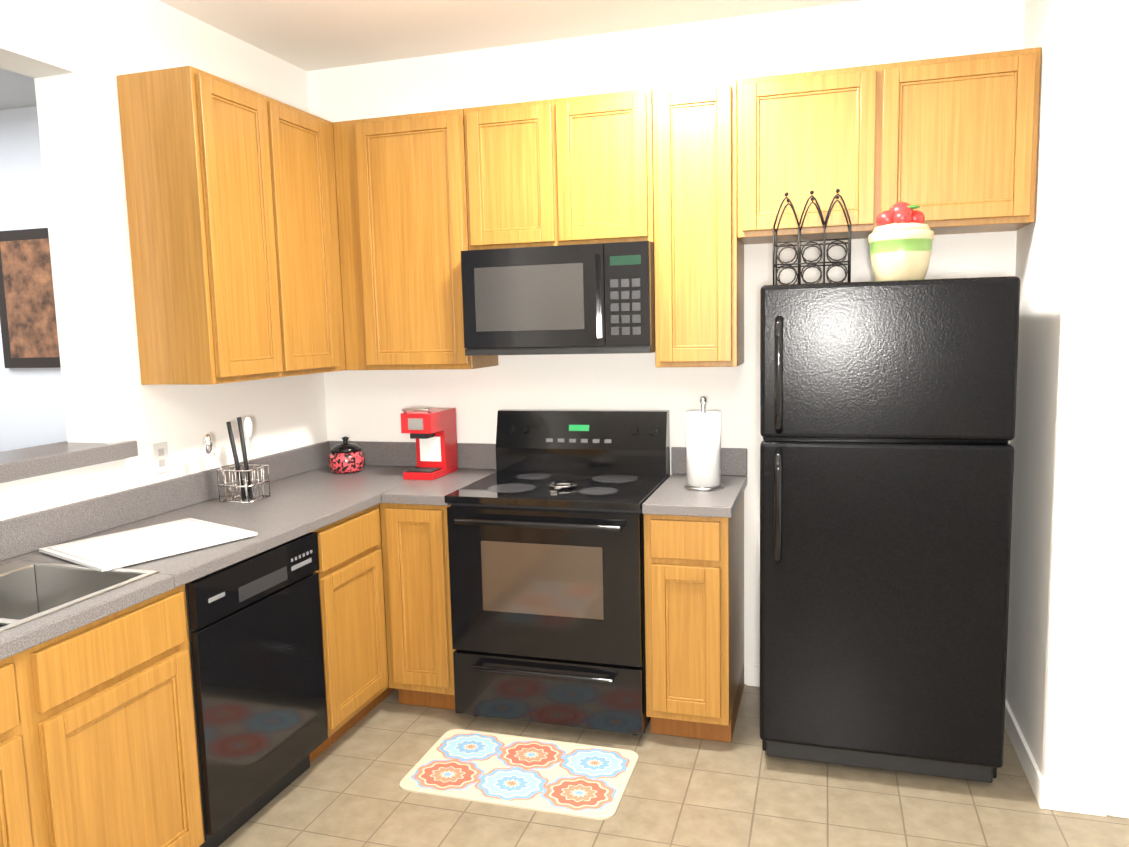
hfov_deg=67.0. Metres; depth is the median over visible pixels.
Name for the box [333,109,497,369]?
upper cabinet
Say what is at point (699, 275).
upper cabinet
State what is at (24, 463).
sill
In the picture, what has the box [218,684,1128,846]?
floor
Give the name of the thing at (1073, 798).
baseboard
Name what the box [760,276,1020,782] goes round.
refrigerator
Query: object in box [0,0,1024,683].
wall
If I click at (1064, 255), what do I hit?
wall
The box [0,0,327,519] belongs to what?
wall
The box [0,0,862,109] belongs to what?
ceiling
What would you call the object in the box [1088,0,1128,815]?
wall
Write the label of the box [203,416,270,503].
utensil caddy
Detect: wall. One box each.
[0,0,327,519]
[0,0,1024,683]
[1006,0,1125,785]
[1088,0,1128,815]
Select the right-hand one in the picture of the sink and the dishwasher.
the dishwasher
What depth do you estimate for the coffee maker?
3.75 m
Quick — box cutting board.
[39,518,257,571]
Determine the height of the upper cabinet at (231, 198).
1.049 m
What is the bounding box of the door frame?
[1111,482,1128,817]
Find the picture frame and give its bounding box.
[0,228,60,367]
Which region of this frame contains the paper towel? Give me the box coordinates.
[684,397,722,490]
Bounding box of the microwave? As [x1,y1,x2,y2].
[461,241,654,355]
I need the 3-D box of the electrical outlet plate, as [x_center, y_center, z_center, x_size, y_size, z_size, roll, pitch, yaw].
[-1.465,0.124,3.098,0.006,0.110,0.070,1,7,17]
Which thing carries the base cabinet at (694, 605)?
on the floor
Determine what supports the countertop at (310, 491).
on the base cabinet at (352, 606)
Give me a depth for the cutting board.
2.60 m
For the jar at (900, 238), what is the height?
0.272 m
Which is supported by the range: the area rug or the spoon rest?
the spoon rest
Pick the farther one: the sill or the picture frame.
the picture frame
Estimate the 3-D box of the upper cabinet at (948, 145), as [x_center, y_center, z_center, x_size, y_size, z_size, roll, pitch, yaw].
[1.153,-0.986,3.134,0.992,0.569,0.322,1,7,17]
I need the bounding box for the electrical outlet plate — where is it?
[152,441,169,473]
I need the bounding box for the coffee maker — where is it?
[401,408,457,479]
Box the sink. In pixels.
[0,560,158,631]
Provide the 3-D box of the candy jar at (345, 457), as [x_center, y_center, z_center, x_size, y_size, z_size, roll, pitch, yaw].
[-1.000,0.140,3.905,0.160,0.163,0.160,1,7,17]
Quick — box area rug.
[400,729,637,819]
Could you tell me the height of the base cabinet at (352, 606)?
0.874 m
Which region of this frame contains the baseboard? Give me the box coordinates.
[747,665,1107,816]
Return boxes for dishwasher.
[185,532,327,846]
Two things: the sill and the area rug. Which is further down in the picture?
the area rug
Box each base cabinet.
[0,577,204,846]
[309,504,395,762]
[380,503,455,709]
[643,492,743,741]
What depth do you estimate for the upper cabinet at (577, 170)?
3.33 m
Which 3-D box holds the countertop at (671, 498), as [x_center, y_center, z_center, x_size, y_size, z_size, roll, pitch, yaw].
[0.521,0.215,3.312,0.315,0.152,0.630,1,7,17]
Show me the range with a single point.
(547, 593)
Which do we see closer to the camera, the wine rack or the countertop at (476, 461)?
the wine rack
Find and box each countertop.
[0,441,415,659]
[376,443,495,505]
[642,447,746,517]
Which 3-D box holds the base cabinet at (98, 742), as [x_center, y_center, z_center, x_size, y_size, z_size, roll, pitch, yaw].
[-1.476,0.931,2.019,0.627,0.874,1.035,1,7,17]
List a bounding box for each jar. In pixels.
[328,436,363,473]
[868,202,933,280]
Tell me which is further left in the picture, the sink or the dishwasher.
the sink
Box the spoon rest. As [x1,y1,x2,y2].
[548,481,577,492]
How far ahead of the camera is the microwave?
3.30 m
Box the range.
[445,409,669,734]
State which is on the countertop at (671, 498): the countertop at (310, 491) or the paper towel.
the paper towel
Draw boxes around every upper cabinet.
[117,66,345,384]
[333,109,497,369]
[464,89,653,249]
[652,80,743,366]
[737,47,1040,243]
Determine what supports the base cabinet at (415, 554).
on the floor
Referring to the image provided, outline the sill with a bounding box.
[0,440,137,482]
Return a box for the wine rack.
[773,189,850,284]

